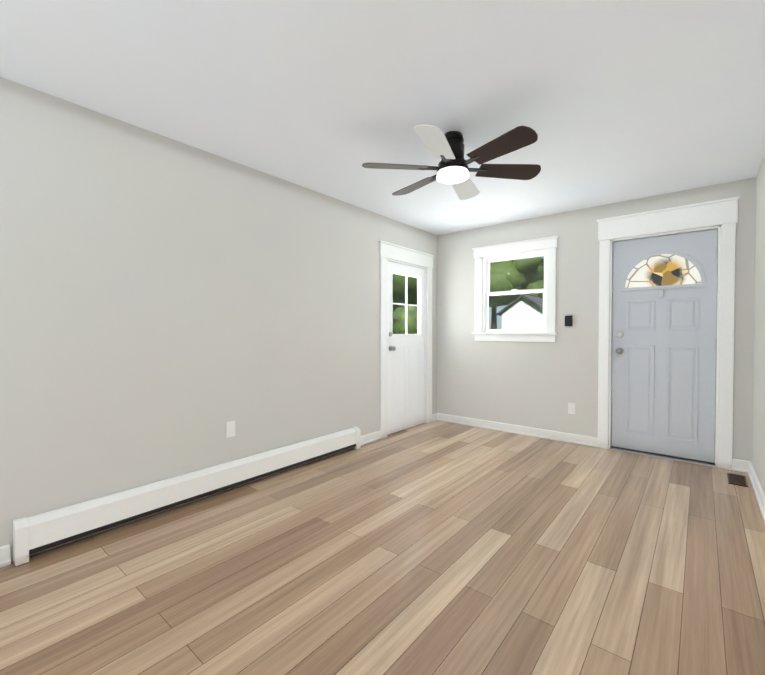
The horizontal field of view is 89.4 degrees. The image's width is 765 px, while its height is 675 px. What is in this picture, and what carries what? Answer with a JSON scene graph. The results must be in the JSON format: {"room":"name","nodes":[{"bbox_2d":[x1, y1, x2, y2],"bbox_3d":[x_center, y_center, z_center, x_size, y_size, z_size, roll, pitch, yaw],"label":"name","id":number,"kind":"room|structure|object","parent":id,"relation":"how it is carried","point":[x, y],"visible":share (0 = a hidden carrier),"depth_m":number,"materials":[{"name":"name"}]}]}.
{"room":"empty living room","nodes":[
{"label":"empty living room","id":0,"kind":"room"},
{"bbox_2d":[0,77,436,561],"bbox_3d":[-0.972,-0.094,3.108,0.120,2.410,5.390,1,1,39],"label":"wall","id":1,"kind":"structure","parent":0,"point":[169,308],"depth_m":2.46,"materials":[{"name":"paint"}]},
{"bbox_2d":[13,426,360,565],"bbox_3d":[-1.039,1.007,2.889,0.072,0.208,2.500,1,1,39],"label":"heater","id":2,"kind":"object","parent":1,"relation":"attached to","point":[43,531],"visible":1,"depth_m":2.41,"materials":[{"name":"metal"}]},
{"bbox_2d":[0,413,436,567],"bbox_3d":[-0.916,1.064,3.080,0.026,0.095,5.150,1,1,39],"label":"baseboard","id":3,"kind":"structure","parent":1,"relation":"attached to","point":[5,555],"depth_m":3.93,"materials":[{"name":"white wood"}]},
{"bbox_2d":[226,420,234,437],"bbox_3d":[-1.115,0.673,2.843,0.009,0.115,0.070,1,1,39],"label":"electrical outlet","id":4,"kind":"object","parent":1,"relation":"attached to","point":[230,428],"visible":1,"depth_m":2.84,"materials":[{"name":"white plastic"}]},
{"bbox_2d":[388,261,424,434],"bbox_3d":[0.297,0.115,4.561,0.113,1.930,0.756,1,1,39],"label":"door","id":5,"kind":"structure","parent":1,"relation":"in","point":[406,380],"depth_m":4.56,"materials":[{"name":"white wood"}]},
{"bbox_2d":[379,240,433,437],"bbox_3d":[0.264,0.024,4.586,0.152,2.128,1.068,1,1,39],"label":"door frame","id":6,"kind":"structure","parent":1,"relation":"attached to","point":[398,254],"depth_m":4.36,"materials":[{"name":"white wood"}]},
{"bbox_2d":[0,420,764,674],"bbox_3d":[0.232,1.177,2.137,3.240,0.100,5.390,1,1,39],"label":"floor","id":7,"kind":"structure","parent":0,"point":[437,547],"depth_m":1.85,"materials":[{"name":"brown wood"}]},
{"bbox_2d":[610,446,714,466],"bbox_3d":[2.587,1.094,3.611,0.784,0.019,0.144,1,1,39],"label":"threshold","id":8,"kind":"object","parent":7,"relation":"on","point":[711,464],"depth_m":3.55,"materials":[{"name":"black metal"}]},
{"bbox_2d":[727,473,747,486],"bbox_3d":[2.768,1.108,3.021,0.110,0.009,0.280,1,1,39],"label":"floor vent","id":9,"kind":"object","parent":7,"relation":"in","point":[736,479],"visible":0.98,"depth_m":3.01,"materials":[{"name":"brown metal"}]},
{"bbox_2d":[0,0,764,234],"bbox_3d":[0.232,-1.333,2.097,3.240,0.100,5.390,1,1,39],"label":"ceiling","id":10,"kind":"structure","parent":0,"point":[611,101],"depth_m":1.97,"materials":[{"name":"paint"}]},
{"bbox_2d":[362,124,540,199],"bbox_3d":[0.449,-1.145,2.473,1.129,0.288,1.126,1,1,39],"label":"fan","id":11,"kind":"object","parent":10,"relation":"hanging from","point":[452,168],"visible":1,"depth_m":2.40,"materials":[{"name":"brown wood"}]},
{"bbox_2d":[437,177,755,460],"bbox_3d":[1.907,-0.111,4.151,3.000,2.410,0.120,1,1,39],"label":"wall","id":12,"kind":"structure","parent":0,"point":[540,385],"depth_m":4.10,"materials":[{"name":"paint"}]},
{"bbox_2d":[472,236,558,341],"bbox_3d":[1.509,-0.517,4.440,0.978,1.123,0.170,1,1,39],"label":"double-hung window","id":13,"kind":"structure","parent":12,"relation":"in","point":[488,293],"depth_m":4.40,"materials":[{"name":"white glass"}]},
{"bbox_2d":[565,315,571,325],"bbox_3d":[1.938,-0.174,4.030,0.070,0.110,0.025,1,1,39],"label":"light switch","id":14,"kind":"object","parent":12,"relation":"attached to","point":[568,320],"visible":1,"depth_m":4.02,"materials":[{"name":"black plastic"}]},
{"bbox_2d":[568,403,574,413],"bbox_3d":[1.970,0.739,4.028,0.070,0.115,0.009,1,1,39],"label":"electrical outlet","id":15,"kind":"object","parent":12,"relation":"attached to","point":[571,408],"visible":1,"depth_m":4.03,"materials":[{"name":"white plastic"}]},
{"bbox_2d":[437,413,749,472],"bbox_3d":[1.861,1.048,4.113,2.972,0.095,0.026,1,1,39],"label":"baseboard","id":16,"kind":"structure","parent":12,"relation":"attached to","point":[740,465],"depth_m":4.26,"materials":[{"name":"white wood"}]},
{"bbox_2d":[611,229,717,462],"bbox_3d":[2.566,0.074,3.559,0.790,2.016,0.121,1,1,39],"label":"entry door","id":17,"kind":"structure","parent":12,"relation":"in","point":[664,344],"depth_m":3.55,"materials":[{"name":"paint"}]},
{"bbox_2d":[597,196,739,469],"bbox_3d":[2.576,-0.030,3.580,1.048,2.268,0.152,1,1,39],"label":"door frame","id":18,"kind":"structure","parent":12,"relation":"attached to","point":[722,214],"depth_m":3.36,"materials":[{"name":"white wood"}]},
{"bbox_2d":[752,154,764,493],"bbox_3d":[1.437,-0.063,1.125,0.120,2.410,5.390,1,1,39],"label":"wall","id":19,"kind":"structure","parent":0,"point":[758,443],"depth_m":2.84,"materials":[{"name":"paint"}]},
{"bbox_2d":[748,461,764,522],"bbox_3d":[1.380,1.094,1.190,0.026,0.095,5.150,1,1,39],"label":"baseboard","id":20,"kind":"structure","parent":19,"relation":"attached to","point":[757,487],"depth_m":2.71,"materials":[{"name":"white wood"}]},
{"label":"outside","id":21,"kind":"structure","parent":0,"visible":0},
{"bbox_2d":[714,381,715,461],"bbox_3d":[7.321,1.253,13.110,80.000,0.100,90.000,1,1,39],"label":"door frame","id":22,"kind":"structure","parent":21,"point":[715,404],"depth_m":8.38,"materials":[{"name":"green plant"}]},
{"bbox_2d":[393,301,399,333],"bbox_3d":[-0.588,0.097,7.396,1.777,2.348,2.315,1,1,39],"label":"bush","id":23,"kind":"object","parent":22,"relation":"on","point":[396,330],"depth_m":7.28,"materials":[{"name":"green plant"}]},
{"bbox_2d":[393,274,416,333],"bbox_3d":[0.469,-0.508,10.266,2.833,3.449,2.546,1,1,39],"label":"bush","id":24,"kind":"object","parent":22,"relation":"on","point":[398,286],"depth_m":9.25,"materials":[{"name":"green plant"}]},
{"bbox_2d":[489,256,543,328],"bbox_3d":[10.465,-5.039,35.155,8.041,11.786,9.169,1,1,39],"label":"tree","id":25,"kind":"object","parent":22,"relation":"on","point":[528,264],"depth_m":32.31,"materials":[{"name":"green plant"}]},
{"bbox_2d":[496,294,542,328],"bbox_3d":[10.229,-0.829,25.580,3.300,3.670,5.500,1,1,39],"label":"house","id":26,"kind":"structure","parent":22,"relation":"on","point":[522,303],"depth_m":23.67,"materials":[{"name":"white"}]},
{"bbox_2d":[525,278,543,297],"bbox_3d":[16.561,-5.825,33.531,8.391,13.409,9.630,1,1,39],"label":"tree","id":27,"kind":"object","parent":22,"relation":"on","point":[533,285],"depth_m":33.61,"materials":[{"name":"green plant"}]}
]}

